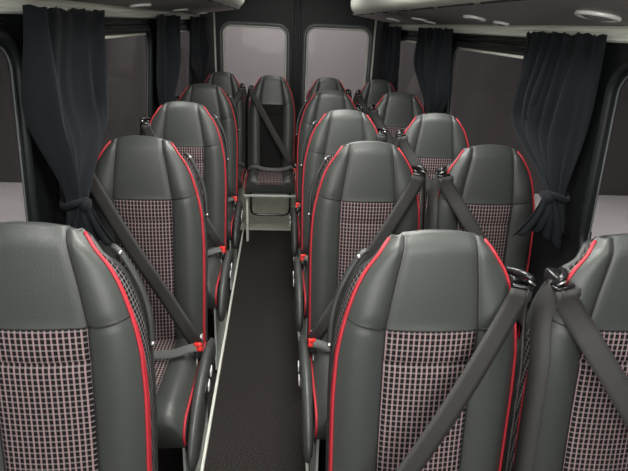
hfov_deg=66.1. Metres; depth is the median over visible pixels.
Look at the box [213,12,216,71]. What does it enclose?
trim
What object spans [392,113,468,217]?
passenger seat
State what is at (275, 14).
door
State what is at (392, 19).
light
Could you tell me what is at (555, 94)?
curtain
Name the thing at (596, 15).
light
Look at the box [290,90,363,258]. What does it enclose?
passenger seat
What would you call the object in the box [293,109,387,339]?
passenger seat
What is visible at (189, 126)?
passenger seat
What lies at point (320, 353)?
seat cushion
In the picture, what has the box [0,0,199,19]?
trim
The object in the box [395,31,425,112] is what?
window
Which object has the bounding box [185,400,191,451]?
piping
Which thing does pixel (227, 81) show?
passenger seat
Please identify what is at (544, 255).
wall
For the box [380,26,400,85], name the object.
curtain
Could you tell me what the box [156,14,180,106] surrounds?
curtain
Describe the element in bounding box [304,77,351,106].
passenger seat
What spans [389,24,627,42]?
trim
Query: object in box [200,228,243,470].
rail
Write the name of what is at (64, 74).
curtain
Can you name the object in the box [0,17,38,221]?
window
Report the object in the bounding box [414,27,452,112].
curtain
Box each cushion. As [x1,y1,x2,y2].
[156,338,203,447]
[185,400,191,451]
[208,247,222,307]
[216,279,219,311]
[227,201,234,239]
[238,164,243,187]
[246,168,294,193]
[298,212,300,247]
[303,261,307,317]
[307,342,315,443]
[311,333,329,439]
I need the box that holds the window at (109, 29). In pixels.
[59,19,152,216]
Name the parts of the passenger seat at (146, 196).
backrest, plate, panel, grab handle, control panel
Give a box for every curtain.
[21,4,116,245]
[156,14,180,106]
[189,16,208,82]
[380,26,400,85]
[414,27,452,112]
[511,31,606,249]
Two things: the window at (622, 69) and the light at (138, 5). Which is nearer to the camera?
the window at (622, 69)
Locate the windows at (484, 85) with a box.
[0,27,627,195]
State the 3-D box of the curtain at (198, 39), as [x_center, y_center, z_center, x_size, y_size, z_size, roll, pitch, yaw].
[-0.920,-1.393,3.984,0.154,0.753,0.722,1,24,-4]
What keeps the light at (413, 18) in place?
attached to the luggage rack at (432, 12)
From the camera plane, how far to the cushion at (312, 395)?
1.56 m
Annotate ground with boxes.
[0,182,627,238]
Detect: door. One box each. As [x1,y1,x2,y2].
[215,0,296,102]
[295,0,373,163]
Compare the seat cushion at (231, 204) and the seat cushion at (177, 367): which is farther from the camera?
the seat cushion at (231, 204)
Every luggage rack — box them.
[71,0,244,14]
[351,0,627,25]
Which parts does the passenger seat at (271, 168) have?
leg, support frame, backrest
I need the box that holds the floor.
[158,214,502,470]
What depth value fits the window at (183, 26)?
3.62 m
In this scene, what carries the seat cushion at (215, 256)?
on the passenger seat at (189, 126)
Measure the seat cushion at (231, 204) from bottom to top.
0.142 m
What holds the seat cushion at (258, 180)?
on the passenger seat at (271, 168)
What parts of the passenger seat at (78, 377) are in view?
panel, grab handle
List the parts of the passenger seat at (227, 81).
backrest, leg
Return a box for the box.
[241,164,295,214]
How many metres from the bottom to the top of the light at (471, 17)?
0.023 m
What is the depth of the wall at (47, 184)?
1.50 m
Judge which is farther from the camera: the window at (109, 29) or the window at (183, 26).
the window at (183, 26)
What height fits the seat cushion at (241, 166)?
0.132 m
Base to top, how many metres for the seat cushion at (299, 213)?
0.142 m
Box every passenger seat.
[0,221,157,470]
[89,135,215,470]
[140,101,233,369]
[175,83,242,289]
[204,72,246,200]
[243,75,295,240]
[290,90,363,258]
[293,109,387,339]
[298,141,426,470]
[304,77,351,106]
[326,229,535,470]
[353,79,394,112]
[366,92,424,143]
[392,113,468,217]
[424,144,534,348]
[502,233,627,470]
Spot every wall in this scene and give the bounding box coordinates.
[0,0,202,224]
[203,12,383,81]
[384,22,627,338]
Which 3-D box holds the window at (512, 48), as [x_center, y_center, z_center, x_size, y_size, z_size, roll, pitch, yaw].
[0.821,-0.555,2.235,0.083,0.665,1.252,1,24,-4]
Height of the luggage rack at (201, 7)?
0.329 m
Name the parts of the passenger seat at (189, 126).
backrest, panel, plate, grab handle, control panel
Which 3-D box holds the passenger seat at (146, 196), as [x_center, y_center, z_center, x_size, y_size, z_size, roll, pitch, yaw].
[-0.580,0.316,1.606,0.465,1.178,0.708,1,24,-4]
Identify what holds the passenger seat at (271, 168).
on the floor
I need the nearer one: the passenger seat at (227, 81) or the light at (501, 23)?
the light at (501, 23)
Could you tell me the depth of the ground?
6.32 m
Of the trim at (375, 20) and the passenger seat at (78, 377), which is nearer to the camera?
the passenger seat at (78, 377)
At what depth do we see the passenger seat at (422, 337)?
1.02 m
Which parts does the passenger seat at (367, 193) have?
control panel, plate, panel, grab handle, backrest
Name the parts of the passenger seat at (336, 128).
plate, panel, grab handle, backrest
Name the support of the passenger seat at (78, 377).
on the floor
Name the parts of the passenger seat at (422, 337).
grab handle, panel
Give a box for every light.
[129,3,150,7]
[173,8,188,11]
[386,18,399,21]
[411,17,427,21]
[463,15,485,21]
[493,21,509,25]
[574,10,621,22]
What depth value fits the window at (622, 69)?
1.46 m
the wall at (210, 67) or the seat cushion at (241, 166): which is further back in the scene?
the wall at (210, 67)
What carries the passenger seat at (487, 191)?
on the floor
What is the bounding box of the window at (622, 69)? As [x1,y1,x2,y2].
[577,61,627,250]
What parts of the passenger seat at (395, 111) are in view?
backrest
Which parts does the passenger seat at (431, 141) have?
backrest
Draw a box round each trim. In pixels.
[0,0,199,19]
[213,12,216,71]
[294,0,297,163]
[370,20,376,79]
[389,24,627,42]
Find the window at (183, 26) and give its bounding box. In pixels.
[181,21,192,84]
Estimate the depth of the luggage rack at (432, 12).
1.64 m
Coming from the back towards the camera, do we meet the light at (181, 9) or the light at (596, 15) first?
the light at (181, 9)
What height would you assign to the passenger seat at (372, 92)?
1.178 m
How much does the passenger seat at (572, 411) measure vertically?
1.178 m
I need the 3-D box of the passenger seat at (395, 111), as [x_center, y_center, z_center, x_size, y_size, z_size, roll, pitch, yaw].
[0.541,-0.270,3.069,0.434,1.178,0.653,1,24,-4]
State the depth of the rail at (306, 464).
1.84 m
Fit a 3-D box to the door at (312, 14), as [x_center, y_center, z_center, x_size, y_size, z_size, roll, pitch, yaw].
[0.173,-1.373,4.624,0.698,1.680,0.074,1,24,-4]
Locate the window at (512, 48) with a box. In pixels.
[445,35,525,114]
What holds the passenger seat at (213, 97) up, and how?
on the floor
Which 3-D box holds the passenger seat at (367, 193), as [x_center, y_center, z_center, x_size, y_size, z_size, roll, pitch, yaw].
[0.181,0.318,1.686,0.465,1.178,0.708,1,24,-4]
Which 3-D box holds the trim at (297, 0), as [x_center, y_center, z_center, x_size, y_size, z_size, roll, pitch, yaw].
[-0.180,-1.376,4.616,0.050,1.750,0.020,1,24,-4]
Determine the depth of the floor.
2.33 m
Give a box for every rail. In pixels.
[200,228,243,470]
[293,257,308,470]
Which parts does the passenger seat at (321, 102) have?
plate, panel, grab handle, backrest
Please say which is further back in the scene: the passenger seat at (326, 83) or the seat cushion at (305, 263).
the passenger seat at (326, 83)
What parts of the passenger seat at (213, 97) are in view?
backrest, panel, plate, grab handle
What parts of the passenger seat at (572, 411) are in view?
panel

